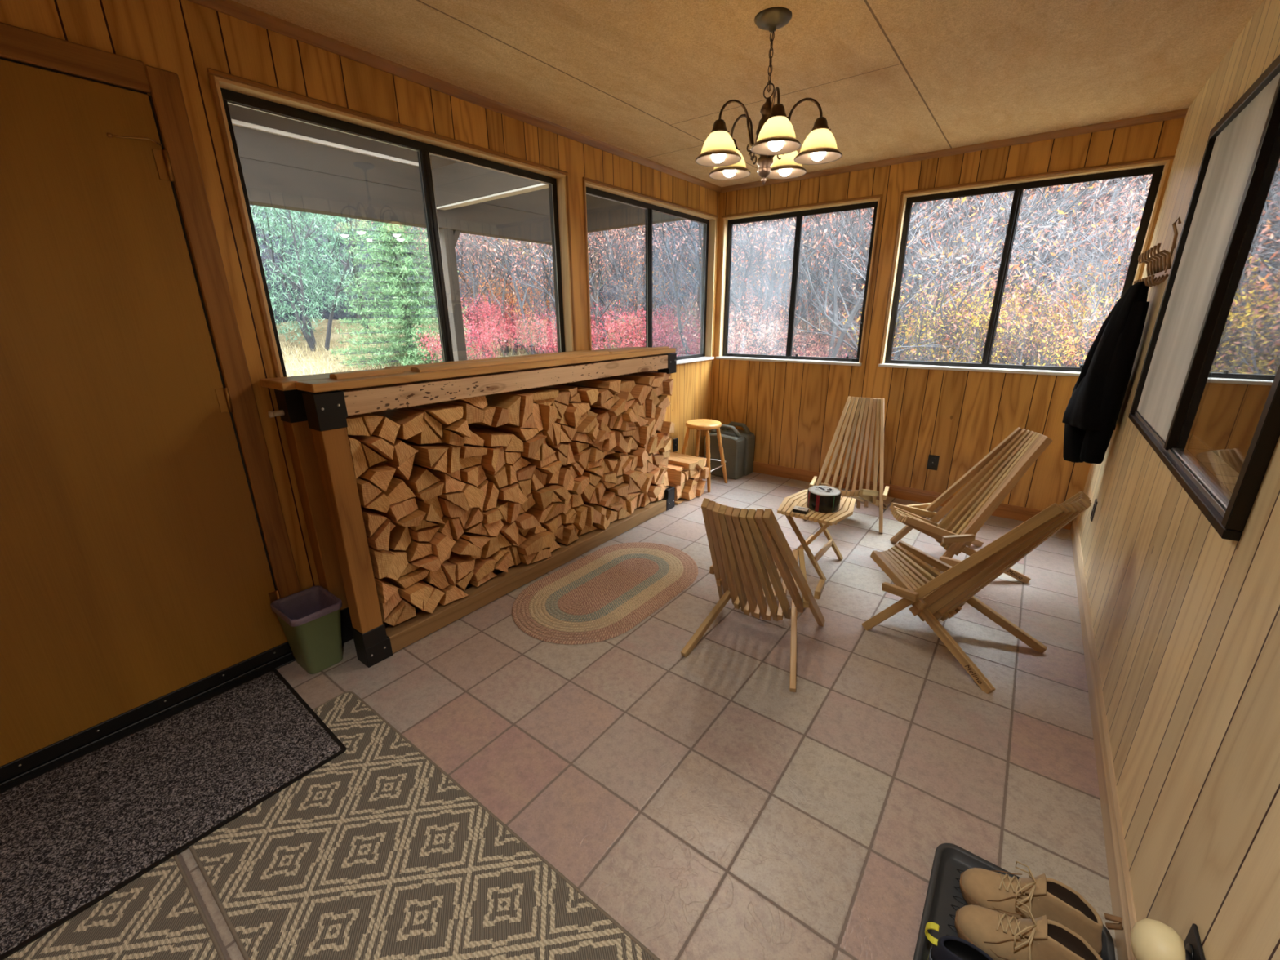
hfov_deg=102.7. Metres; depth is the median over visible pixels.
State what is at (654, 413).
log
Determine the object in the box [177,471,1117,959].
floor
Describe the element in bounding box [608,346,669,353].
trim
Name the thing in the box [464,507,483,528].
log
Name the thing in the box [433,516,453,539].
log
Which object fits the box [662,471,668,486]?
log
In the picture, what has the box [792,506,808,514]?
box
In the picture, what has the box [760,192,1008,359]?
oak tree
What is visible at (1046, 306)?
shrub
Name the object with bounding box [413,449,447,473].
log
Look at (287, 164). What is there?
porch roof
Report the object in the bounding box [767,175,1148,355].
oak tree
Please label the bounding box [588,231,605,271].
oak tree
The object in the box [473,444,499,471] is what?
log
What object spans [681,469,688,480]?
log
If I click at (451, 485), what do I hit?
log
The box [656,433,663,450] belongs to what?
log
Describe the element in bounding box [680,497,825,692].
slat chair
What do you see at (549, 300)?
oak tree
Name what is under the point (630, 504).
log
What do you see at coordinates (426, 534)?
log
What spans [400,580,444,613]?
log
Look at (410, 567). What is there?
log
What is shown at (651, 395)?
log
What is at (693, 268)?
oak tree
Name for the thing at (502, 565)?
log
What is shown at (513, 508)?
log
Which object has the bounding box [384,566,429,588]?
log
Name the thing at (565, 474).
log
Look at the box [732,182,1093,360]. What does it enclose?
oak tree
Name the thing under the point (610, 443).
log
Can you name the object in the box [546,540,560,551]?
log
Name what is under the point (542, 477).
log
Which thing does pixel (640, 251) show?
oak tree
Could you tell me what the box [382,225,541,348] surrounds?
oak tree
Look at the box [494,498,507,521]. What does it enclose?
log
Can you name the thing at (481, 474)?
log
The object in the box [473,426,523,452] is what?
log
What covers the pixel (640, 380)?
log
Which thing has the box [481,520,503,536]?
log
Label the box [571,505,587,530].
log
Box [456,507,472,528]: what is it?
log
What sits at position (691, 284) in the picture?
oak tree
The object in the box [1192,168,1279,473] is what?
wall
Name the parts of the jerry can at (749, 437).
handle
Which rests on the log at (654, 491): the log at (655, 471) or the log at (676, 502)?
the log at (655, 471)
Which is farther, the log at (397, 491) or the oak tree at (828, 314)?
the oak tree at (828, 314)
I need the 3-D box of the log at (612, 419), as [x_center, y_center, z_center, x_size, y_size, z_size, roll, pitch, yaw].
[-0.292,-0.406,3.382,0.347,0.102,0.100,13,22,35]
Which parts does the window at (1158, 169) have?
sill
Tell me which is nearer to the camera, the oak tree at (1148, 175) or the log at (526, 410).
the log at (526, 410)
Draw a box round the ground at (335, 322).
[250,175,1147,376]
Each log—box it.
[346,415,369,436]
[347,435,394,459]
[347,436,368,479]
[354,413,383,435]
[355,478,382,506]
[357,462,395,492]
[360,443,386,466]
[360,492,390,512]
[360,497,417,521]
[360,506,387,537]
[366,519,391,551]
[368,545,394,578]
[370,408,423,439]
[371,415,399,444]
[373,576,398,603]
[378,590,401,620]
[379,453,414,479]
[380,476,415,505]
[381,439,419,466]
[381,577,425,609]
[382,600,405,626]
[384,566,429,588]
[386,518,395,531]
[386,547,408,580]
[387,509,426,527]
[388,521,411,551]
[392,465,440,493]
[394,599,416,625]
[395,418,442,444]
[395,438,448,467]
[399,562,420,577]
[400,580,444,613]
[402,537,432,561]
[403,407,442,439]
[404,402,463,424]
[407,554,440,571]
[408,519,439,530]
[408,524,440,542]
[411,480,444,501]
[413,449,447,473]
[413,463,461,480]
[413,464,465,493]
[414,495,443,518]
[415,499,446,524]
[417,580,433,609]
[421,579,468,605]
[422,567,449,589]
[425,531,455,564]
[432,443,462,473]
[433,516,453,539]
[437,442,461,460]
[437,491,469,511]
[437,497,466,517]
[440,400,485,423]
[440,418,471,438]
[440,429,466,445]
[440,560,455,586]
[443,515,464,539]
[444,549,451,560]
[446,551,475,580]
[451,537,480,556]
[452,395,487,408]
[455,569,473,590]
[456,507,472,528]
[457,466,478,487]
[458,444,487,458]
[458,455,482,468]
[459,531,490,548]
[460,430,484,446]
[462,482,484,507]
[462,521,487,535]
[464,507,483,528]
[467,547,482,558]
[468,426,514,446]
[468,571,497,586]
[471,556,495,582]
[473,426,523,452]
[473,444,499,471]
[473,464,486,485]
[474,405,495,426]
[475,480,488,511]
[480,424,538,440]
[480,507,503,524]
[480,533,499,558]
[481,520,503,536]
[482,481,498,511]
[483,445,505,475]
[484,393,520,426]
[484,466,507,488]
[487,405,508,426]
[488,547,507,563]
[493,551,509,572]
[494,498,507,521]
[496,482,519,502]
[497,532,511,548]
[499,520,519,544]
[501,391,533,426]
[502,413,537,428]
[502,463,517,484]
[502,546,514,568]
[503,450,520,464]
[505,457,531,471]
[505,500,521,523]
[507,545,520,564]
[508,533,526,546]
[511,387,558,400]
[511,531,542,555]
[512,482,528,504]
[514,512,541,529]
[515,463,536,480]
[515,478,531,496]
[517,551,537,564]
[518,527,529,536]
[519,434,546,458]
[520,453,557,467]
[520,493,535,511]
[521,448,540,460]
[524,502,554,522]
[528,525,546,533]
[530,473,544,490]
[530,486,553,510]
[530,547,551,563]
[532,402,542,431]
[533,397,555,405]
[533,468,546,484]
[535,460,561,474]
[536,530,555,548]
[537,384,577,397]
[537,404,557,430]
[537,431,547,445]
[539,425,554,445]
[539,442,555,461]
[539,515,559,533]
[540,467,560,483]
[543,483,569,501]
[543,502,565,522]
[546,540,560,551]
[547,443,569,457]
[550,401,560,418]
[551,467,573,488]
[551,492,562,502]
[552,422,560,445]
[553,449,567,465]
[554,391,570,405]
[554,401,567,417]
[554,414,568,426]
[554,524,563,540]
[554,525,578,545]
[555,384,599,405]
[556,514,561,528]
[559,442,575,464]
[559,507,575,524]
[560,424,577,440]
[560,429,571,442]
[560,464,577,478]
[560,493,572,510]
[560,523,578,534]
[561,500,571,514]
[561,511,577,524]
[563,440,589,453]
[564,405,581,426]
[565,412,587,428]
[566,475,574,490]
[567,385,613,405]
[567,462,584,475]
[567,480,582,494]
[568,378,621,393]
[568,392,581,401]
[568,401,590,415]
[568,492,583,507]
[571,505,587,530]
[572,431,593,444]
[572,447,591,470]
[573,475,589,491]
[575,440,604,450]
[576,415,597,432]
[577,524,596,535]
[578,422,599,439]
[581,483,595,502]
[581,504,594,526]
[582,471,601,486]
[582,489,597,503]
[582,501,631,519]
[582,502,606,516]
[583,466,604,476]
[583,501,622,511]
[583,503,601,524]
[586,409,597,416]
[586,457,603,468]
[587,446,604,462]
[589,408,609,426]
[590,396,613,409]
[590,398,626,416]
[592,482,605,502]
[592,514,609,529]
[593,471,618,484]
[594,430,611,443]
[596,419,611,432]
[596,490,614,506]
[598,480,615,488]
[599,377,635,392]
[600,448,614,455]
[600,460,609,473]
[601,431,616,451]
[603,456,617,471]
[603,458,617,471]
[604,450,628,466]
[604,482,628,497]
[605,508,617,522]
[607,415,617,429]
[607,475,623,485]
[609,373,654,386]
[609,428,635,435]
[610,393,620,407]
[610,494,622,503]
[611,382,623,395]
[612,420,635,431]
[612,431,627,453]
[613,413,622,429]
[613,459,622,476]
[615,491,640,500]
[616,391,635,401]
[617,497,627,511]
[618,435,632,452]
[621,408,639,422]
[621,475,634,489]
[622,457,631,473]
[622,470,639,482]
[623,399,635,412]
[624,494,638,514]
[627,447,648,466]
[627,453,637,471]
[627,483,640,493]
[628,426,639,443]
[629,401,639,419]
[630,384,653,404]
[630,438,638,449]
[633,470,647,489]
[634,415,648,426]
[634,461,647,474]
[636,370,671,381]
[636,437,649,449]
[636,493,644,507]
[637,472,653,493]
[638,404,644,417]
[639,425,649,444]
[640,493,649,506]
[642,401,645,417]
[643,417,655,432]
[644,399,655,417]
[645,388,660,405]
[645,406,656,417]
[645,435,657,453]
[646,462,657,472]
[647,453,653,464]
[647,466,661,484]
[647,484,661,498]
[648,496,655,502]
[649,423,657,435]
[650,376,663,387]
[650,483,666,501]
[652,387,657,395]
[652,453,664,465]
[653,382,663,395]
[653,468,664,484]
[654,407,664,428]
[655,395,670,409]
[655,431,669,441]
[655,465,668,471]
[656,421,662,431]
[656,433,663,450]
[657,437,671,452]
[657,449,670,457]
[657,457,668,466]
[659,421,675,433]
[660,463,684,471]
[662,378,673,395]
[662,407,666,421]
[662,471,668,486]
[666,456,698,470]
[666,468,684,485]
[668,483,681,500]
[670,452,706,470]
[674,498,684,504]
[680,485,695,500]
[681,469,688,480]
[684,467,697,476]
[684,479,697,486]
[688,476,699,481]
[689,471,699,478]
[691,483,697,495]
[695,479,706,496]
[698,466,709,479]
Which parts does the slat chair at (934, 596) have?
leg, leg, leg, leg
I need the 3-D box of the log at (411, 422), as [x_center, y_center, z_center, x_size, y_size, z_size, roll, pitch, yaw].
[-1.089,-0.258,2.270,0.330,0.102,0.116,13,22,35]
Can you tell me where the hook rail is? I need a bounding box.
[1133,216,1181,286]
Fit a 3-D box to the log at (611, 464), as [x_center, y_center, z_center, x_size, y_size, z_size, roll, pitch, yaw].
[-0.310,-0.124,3.366,0.346,0.097,0.104,13,22,35]
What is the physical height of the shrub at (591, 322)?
1.109 m
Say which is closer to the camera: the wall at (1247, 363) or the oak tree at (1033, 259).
the wall at (1247, 363)
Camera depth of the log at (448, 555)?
2.43 m
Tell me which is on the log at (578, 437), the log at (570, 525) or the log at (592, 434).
the log at (592, 434)
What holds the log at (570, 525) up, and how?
on the rack
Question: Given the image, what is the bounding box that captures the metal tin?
[806,485,840,512]
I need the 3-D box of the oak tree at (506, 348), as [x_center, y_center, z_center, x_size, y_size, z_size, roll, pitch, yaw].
[-3.508,-4.664,11.117,5.194,4.060,3.599,1,18,5]
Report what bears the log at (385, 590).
on the log at (386, 608)
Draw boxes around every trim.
[187,0,721,192]
[328,368,403,379]
[383,350,591,371]
[410,350,609,372]
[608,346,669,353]
[720,107,1188,192]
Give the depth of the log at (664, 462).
3.83 m
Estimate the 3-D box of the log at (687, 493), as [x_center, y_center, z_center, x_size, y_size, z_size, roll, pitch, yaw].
[0.283,0.072,4.205,0.353,0.108,0.106,13,22,35]
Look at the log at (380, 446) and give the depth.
2.07 m
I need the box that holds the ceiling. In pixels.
[232,0,1263,186]
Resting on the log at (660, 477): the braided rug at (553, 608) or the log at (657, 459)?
the log at (657, 459)
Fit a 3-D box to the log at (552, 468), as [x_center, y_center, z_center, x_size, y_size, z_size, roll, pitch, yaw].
[-0.608,-0.087,2.919,0.343,0.065,0.132,13,22,35]
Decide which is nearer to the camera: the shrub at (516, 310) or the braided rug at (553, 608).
the braided rug at (553, 608)
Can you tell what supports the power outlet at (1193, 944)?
attached to the wall at (1185, 616)
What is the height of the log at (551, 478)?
0.105 m
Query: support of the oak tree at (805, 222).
on the ground at (335, 322)
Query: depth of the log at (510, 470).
2.64 m
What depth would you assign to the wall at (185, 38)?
1.99 m
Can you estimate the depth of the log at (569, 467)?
3.05 m
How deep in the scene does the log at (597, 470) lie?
3.18 m
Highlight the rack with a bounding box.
[259,346,676,667]
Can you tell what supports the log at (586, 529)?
on the rack
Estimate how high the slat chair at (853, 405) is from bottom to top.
0.837 m
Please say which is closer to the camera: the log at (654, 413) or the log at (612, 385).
the log at (612, 385)
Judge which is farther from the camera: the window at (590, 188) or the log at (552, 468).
the window at (590, 188)
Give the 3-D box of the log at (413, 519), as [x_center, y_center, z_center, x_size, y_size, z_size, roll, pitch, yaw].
[-1.107,0.151,2.302,0.358,0.055,0.113,13,22,35]
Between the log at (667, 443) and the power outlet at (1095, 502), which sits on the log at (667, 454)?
the log at (667, 443)
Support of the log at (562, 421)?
on the log at (570, 432)
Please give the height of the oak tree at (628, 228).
2.211 m
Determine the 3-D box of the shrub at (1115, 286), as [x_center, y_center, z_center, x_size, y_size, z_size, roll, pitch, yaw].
[5.016,-1.326,5.955,2.015,1.722,2.205,-3,18,-8]
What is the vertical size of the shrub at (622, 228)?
1.933 m
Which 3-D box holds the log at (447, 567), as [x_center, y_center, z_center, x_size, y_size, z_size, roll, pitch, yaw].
[-1.029,0.424,2.528,0.342,0.125,0.056,13,22,35]
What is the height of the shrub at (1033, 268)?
2.032 m
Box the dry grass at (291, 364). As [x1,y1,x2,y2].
[280,235,614,376]
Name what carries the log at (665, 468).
on the log at (666, 482)
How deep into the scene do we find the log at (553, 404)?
2.85 m
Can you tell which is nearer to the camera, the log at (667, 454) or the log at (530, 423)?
the log at (530, 423)
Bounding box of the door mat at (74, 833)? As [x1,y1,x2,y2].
[0,668,346,959]
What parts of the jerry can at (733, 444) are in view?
handle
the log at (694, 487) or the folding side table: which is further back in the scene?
the log at (694, 487)
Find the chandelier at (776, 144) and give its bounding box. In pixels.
[695,6,842,185]
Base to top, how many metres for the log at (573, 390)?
0.050 m
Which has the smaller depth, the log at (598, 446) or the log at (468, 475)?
the log at (468, 475)
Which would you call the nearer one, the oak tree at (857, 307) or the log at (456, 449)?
the log at (456, 449)
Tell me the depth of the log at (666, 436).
3.76 m
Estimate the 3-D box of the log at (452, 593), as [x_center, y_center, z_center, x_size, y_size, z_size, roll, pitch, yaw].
[-1.032,0.522,2.591,0.356,0.078,0.131,13,22,35]
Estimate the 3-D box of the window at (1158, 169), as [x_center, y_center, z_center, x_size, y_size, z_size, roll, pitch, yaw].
[2.416,-1.340,3.421,1.378,1.204,0.138,13,22,35]
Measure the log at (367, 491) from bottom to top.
0.098 m
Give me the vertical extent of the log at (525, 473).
0.065 m
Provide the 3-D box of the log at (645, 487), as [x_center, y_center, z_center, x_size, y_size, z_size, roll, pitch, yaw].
[-0.058,0.004,3.707,0.336,0.126,0.100,13,22,35]
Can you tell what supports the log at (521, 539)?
on the log at (515, 556)
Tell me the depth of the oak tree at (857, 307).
6.80 m
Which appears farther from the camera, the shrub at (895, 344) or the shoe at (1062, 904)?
the shrub at (895, 344)
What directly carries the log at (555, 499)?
on the log at (557, 508)
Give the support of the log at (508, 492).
on the log at (513, 508)
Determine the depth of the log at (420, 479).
2.27 m
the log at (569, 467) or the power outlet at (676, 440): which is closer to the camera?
the log at (569, 467)
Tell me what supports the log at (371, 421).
on the log at (380, 446)
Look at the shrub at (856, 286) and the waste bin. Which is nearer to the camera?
the waste bin
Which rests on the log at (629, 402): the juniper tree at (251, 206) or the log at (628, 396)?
the log at (628, 396)
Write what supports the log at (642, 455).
on the log at (644, 468)
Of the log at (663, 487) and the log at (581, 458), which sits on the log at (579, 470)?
the log at (581, 458)
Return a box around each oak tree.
[371,222,537,339]
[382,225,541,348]
[390,226,553,356]
[426,234,553,335]
[458,254,596,353]
[459,226,638,354]
[459,226,656,352]
[460,237,533,293]
[520,241,614,311]
[528,277,653,350]
[550,219,701,347]
[587,222,696,348]
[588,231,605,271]
[596,220,701,322]
[598,226,644,273]
[603,235,702,355]
[607,222,802,336]
[608,217,817,355]
[610,227,662,270]
[639,195,991,357]
[640,213,840,354]
[652,221,677,273]
[666,219,693,277]
[671,213,843,331]
[675,222,695,272]
[677,221,804,301]
[730,213,871,355]
[731,196,1022,358]
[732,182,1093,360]
[733,213,852,301]
[735,174,1151,361]
[743,219,828,316]
[760,178,1146,361]
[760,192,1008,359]
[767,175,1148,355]
[767,196,1010,356]
[804,222,834,289]
[827,184,1088,359]
[852,196,992,308]
[857,213,870,292]
[901,174,1150,365]
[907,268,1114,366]
[911,176,1133,314]
[914,174,1148,309]
[985,174,1152,310]
[988,176,1149,366]
[992,175,1152,312]
[1024,177,1151,322]
[1042,182,1102,239]
[1051,291,1111,360]
[1118,174,1151,213]
[1125,173,1152,256]
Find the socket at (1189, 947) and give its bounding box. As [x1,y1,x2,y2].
[1185,942,1194,959]
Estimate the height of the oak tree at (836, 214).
3.713 m
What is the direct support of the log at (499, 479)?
on the log at (508, 492)
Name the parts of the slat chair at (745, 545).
leg, leg, leg, leg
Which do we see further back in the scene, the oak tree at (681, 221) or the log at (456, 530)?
the oak tree at (681, 221)
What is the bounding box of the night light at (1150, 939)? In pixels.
[1130,918,1191,959]
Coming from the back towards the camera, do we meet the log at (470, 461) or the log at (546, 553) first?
the log at (546, 553)
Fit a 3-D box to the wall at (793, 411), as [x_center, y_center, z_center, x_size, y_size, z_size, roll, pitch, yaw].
[1.851,-1.087,3.971,2.819,2.440,0.110,13,22,35]
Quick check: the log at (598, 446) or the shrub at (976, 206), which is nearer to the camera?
the log at (598, 446)
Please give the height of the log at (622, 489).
0.097 m
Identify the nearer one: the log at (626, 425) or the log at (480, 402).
the log at (480, 402)
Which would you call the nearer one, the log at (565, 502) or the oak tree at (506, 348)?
the log at (565, 502)
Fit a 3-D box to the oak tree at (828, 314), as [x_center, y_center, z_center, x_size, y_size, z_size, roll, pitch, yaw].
[2.970,-3.548,8.308,4.082,4.241,4.761,-12,21,-32]
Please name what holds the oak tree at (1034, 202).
on the ground at (335, 322)
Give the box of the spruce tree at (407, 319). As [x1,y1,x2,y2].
[329,219,488,370]
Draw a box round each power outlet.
[673,437,678,452]
[926,454,939,470]
[1089,498,1097,521]
[1183,923,1205,959]
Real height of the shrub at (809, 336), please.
1.362 m
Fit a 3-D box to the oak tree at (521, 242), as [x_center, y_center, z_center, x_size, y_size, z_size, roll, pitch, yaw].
[-2.028,-5.289,12.792,2.520,2.418,2.251,12,22,35]
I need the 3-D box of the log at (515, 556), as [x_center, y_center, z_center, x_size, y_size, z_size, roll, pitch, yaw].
[-0.810,0.384,2.919,0.342,0.129,0.068,13,22,35]
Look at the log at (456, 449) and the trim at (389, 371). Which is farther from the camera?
the log at (456, 449)
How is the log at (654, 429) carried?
on the log at (652, 442)
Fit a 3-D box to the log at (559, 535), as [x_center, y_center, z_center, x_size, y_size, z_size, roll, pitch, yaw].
[-0.621,0.300,3.142,0.356,0.107,0.099,13,22,35]
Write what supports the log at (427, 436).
on the log at (428, 454)
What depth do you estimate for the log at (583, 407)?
2.96 m
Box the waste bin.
[270,585,342,674]
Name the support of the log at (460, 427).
on the log at (448, 437)
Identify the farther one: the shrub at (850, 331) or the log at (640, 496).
the shrub at (850, 331)
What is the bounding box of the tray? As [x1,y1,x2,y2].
[913,843,1115,959]
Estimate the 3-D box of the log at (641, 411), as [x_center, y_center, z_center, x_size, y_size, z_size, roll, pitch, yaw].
[-0.131,-0.487,3.546,0.344,0.096,0.096,13,22,35]
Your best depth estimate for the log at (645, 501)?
3.71 m
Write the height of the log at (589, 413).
0.090 m
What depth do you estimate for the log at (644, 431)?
3.50 m
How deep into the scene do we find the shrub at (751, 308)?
7.99 m
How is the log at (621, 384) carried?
on the log at (619, 407)
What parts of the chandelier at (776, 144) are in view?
lamp shade, bulb, bulb, lamp shade, arm, arm, chain, arm, bulb, lamp shade, bulb, lamp shade, arm, bulb, lamp shade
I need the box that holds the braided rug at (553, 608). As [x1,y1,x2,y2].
[511,542,697,644]
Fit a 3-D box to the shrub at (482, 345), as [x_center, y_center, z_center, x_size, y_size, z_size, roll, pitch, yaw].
[-3.056,-2.279,8.893,1.620,1.332,1.703,-8,19,-21]
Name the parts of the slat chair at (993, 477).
leg, leg, leg, leg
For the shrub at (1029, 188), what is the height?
1.869 m
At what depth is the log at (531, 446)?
2.68 m
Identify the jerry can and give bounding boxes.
[703,424,745,479]
[720,421,755,475]
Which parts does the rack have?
post, post, rail, rail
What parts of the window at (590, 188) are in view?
sill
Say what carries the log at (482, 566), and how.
on the log at (491, 575)
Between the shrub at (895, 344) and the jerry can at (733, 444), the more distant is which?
the shrub at (895, 344)
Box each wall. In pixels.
[0,0,719,591]
[711,117,1185,510]
[1076,0,1279,959]
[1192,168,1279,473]
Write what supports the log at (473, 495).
on the log at (475, 517)
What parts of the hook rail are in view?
rail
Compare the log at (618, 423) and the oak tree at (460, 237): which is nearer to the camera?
the log at (618, 423)
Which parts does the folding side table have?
leg, leg, leg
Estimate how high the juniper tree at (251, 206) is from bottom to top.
6.458 m
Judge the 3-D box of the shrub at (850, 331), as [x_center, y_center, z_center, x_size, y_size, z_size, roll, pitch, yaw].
[2.743,-1.993,8.244,1.842,1.573,1.950,4,19,15]
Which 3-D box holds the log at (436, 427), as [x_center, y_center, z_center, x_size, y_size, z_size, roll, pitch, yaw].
[-1.050,-0.271,2.372,0.347,0.140,0.089,13,22,35]
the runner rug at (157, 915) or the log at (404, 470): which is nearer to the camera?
the runner rug at (157, 915)
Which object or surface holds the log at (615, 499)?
on the log at (615, 506)
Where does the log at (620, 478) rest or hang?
on the log at (622, 489)
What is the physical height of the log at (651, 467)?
0.093 m
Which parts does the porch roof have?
post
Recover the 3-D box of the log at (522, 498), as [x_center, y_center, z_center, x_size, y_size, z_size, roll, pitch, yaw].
[-0.759,0.043,2.824,0.338,0.126,0.070,13,22,35]
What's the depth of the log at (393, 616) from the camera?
2.28 m
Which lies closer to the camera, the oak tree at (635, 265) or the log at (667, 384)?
the log at (667, 384)
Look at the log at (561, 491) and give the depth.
2.93 m
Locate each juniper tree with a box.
[249,204,324,328]
[249,204,406,351]
[250,204,439,333]
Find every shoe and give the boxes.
[924,921,993,959]
[954,899,1102,959]
[959,861,1123,955]
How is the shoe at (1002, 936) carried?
on the tray
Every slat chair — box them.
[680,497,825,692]
[803,395,888,533]
[861,491,1091,693]
[889,426,1052,582]
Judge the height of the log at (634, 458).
0.120 m
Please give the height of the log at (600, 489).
0.143 m
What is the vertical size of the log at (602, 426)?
0.091 m
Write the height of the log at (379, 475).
0.094 m
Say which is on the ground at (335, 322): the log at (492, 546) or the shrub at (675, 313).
the shrub at (675, 313)
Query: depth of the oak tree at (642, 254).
11.40 m
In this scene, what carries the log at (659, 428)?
on the log at (666, 436)
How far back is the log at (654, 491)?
3.70 m
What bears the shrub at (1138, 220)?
on the ground at (335, 322)
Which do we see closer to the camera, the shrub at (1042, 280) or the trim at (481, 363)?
the trim at (481, 363)
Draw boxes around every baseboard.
[752,461,1072,529]
[1070,517,1137,959]
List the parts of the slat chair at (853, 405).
leg, leg, leg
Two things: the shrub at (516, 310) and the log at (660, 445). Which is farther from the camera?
the shrub at (516, 310)
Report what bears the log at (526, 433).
on the log at (531, 446)
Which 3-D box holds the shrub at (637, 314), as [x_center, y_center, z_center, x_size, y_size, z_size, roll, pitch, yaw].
[0.326,-2.467,9.309,2.163,1.531,2.017,-4,18,-11]
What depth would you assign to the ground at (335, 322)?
13.16 m
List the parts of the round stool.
leg, leg, seat, leg, leg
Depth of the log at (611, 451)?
3.29 m
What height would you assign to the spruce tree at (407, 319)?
4.964 m
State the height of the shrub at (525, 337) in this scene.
1.358 m
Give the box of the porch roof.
[227,103,684,361]
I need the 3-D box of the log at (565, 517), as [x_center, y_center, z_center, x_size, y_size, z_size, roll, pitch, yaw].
[-0.548,0.185,3.185,0.349,0.072,0.109,13,22,35]
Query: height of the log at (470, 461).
0.058 m
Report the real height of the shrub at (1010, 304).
2.070 m
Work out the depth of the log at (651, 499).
3.79 m
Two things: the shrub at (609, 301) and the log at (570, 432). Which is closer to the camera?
the log at (570, 432)
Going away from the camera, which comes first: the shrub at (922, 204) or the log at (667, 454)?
the log at (667, 454)
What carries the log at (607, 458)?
on the log at (620, 478)
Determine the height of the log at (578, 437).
0.088 m
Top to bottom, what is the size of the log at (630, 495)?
0.049 m
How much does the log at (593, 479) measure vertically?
0.111 m
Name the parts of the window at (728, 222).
sill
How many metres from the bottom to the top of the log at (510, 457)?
0.081 m
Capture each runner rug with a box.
[3,853,226,959]
[188,691,660,959]
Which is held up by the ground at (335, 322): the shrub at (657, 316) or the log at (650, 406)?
the shrub at (657, 316)
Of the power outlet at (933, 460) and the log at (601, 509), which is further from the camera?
the power outlet at (933, 460)
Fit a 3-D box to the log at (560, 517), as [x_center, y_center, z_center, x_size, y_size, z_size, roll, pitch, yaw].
[-0.618,0.210,3.122,0.352,0.104,0.085,13,22,35]
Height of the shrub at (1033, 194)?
1.934 m
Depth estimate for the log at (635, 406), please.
3.35 m
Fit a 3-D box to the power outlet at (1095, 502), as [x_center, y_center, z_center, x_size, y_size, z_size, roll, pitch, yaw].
[2.523,0.167,2.850,0.009,0.116,0.072,13,22,35]
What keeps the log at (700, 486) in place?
on the floor
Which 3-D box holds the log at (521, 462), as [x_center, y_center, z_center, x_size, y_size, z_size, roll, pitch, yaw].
[-0.756,-0.120,2.820,0.345,0.073,0.139,13,22,35]
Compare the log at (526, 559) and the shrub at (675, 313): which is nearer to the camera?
the log at (526, 559)
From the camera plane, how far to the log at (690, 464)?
4.06 m
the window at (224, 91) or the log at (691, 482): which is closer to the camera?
the window at (224, 91)
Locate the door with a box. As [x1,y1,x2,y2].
[0,22,301,791]
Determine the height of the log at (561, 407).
0.102 m
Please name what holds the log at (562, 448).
on the log at (560, 457)
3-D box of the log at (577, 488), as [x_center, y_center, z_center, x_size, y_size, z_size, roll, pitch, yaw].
[-0.495,0.025,3.144,0.349,0.078,0.068,13,22,35]
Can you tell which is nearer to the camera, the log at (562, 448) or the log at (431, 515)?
the log at (431, 515)
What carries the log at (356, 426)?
on the log at (360, 466)
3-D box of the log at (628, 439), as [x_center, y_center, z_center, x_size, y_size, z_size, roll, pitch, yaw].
[-0.212,-0.256,3.500,0.366,0.101,0.143,13,22,35]
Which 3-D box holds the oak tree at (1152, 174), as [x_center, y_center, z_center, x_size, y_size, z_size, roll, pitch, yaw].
[7.147,-4.986,6.748,4.862,4.165,4.652,-8,19,-23]
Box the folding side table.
[777,488,855,579]
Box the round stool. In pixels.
[681,418,727,492]
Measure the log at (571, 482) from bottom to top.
0.114 m
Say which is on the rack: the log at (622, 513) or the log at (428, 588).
the log at (622, 513)
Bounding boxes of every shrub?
[413,308,515,362]
[457,244,554,350]
[459,270,527,344]
[460,293,533,359]
[467,298,533,351]
[486,301,557,355]
[504,289,554,354]
[524,313,597,353]
[553,321,617,340]
[590,299,670,350]
[591,301,617,347]
[594,227,639,271]
[595,300,693,355]
[613,303,742,356]
[624,298,700,355]
[660,315,751,356]
[671,284,745,321]
[671,288,817,356]
[676,285,783,351]
[678,324,755,355]
[728,288,856,355]
[728,293,805,351]
[728,339,785,355]
[733,255,791,328]
[739,269,831,351]
[739,322,843,356]
[746,280,896,356]
[752,248,847,333]
[762,311,860,358]
[777,344,856,357]
[783,341,831,356]
[821,305,931,359]
[831,206,937,297]
[831,257,1055,363]
[833,204,923,289]
[849,205,1002,328]
[892,268,1091,364]
[893,291,1011,364]
[898,228,1132,367]
[899,242,973,317]
[900,268,983,329]
[915,188,1043,285]
[920,192,1007,297]
[928,268,1116,367]
[932,308,1060,364]
[942,261,1119,364]
[955,280,1093,366]
[964,275,1111,367]
[973,284,1116,367]
[980,258,1124,365]
[1021,173,1152,284]
[1040,186,1148,296]
[1044,271,1127,330]
[1089,216,1141,293]
[1091,256,1130,299]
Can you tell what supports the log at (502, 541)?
on the log at (499, 554)
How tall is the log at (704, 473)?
0.092 m
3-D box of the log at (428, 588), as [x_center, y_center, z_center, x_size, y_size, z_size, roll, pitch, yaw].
[-1.097,0.500,2.438,0.343,0.111,0.075,13,22,35]
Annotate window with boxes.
[206,67,576,377]
[582,176,718,364]
[715,194,882,365]
[878,155,1174,376]
[1128,54,1279,541]
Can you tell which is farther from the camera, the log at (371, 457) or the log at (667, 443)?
the log at (667, 443)
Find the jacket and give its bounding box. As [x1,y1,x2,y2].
[1062,281,1149,463]
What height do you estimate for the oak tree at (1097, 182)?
3.967 m
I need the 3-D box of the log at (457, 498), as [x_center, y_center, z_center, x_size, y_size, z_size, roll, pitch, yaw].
[-0.981,0.077,2.482,0.356,0.107,0.104,13,22,35]
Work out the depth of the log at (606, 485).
3.31 m

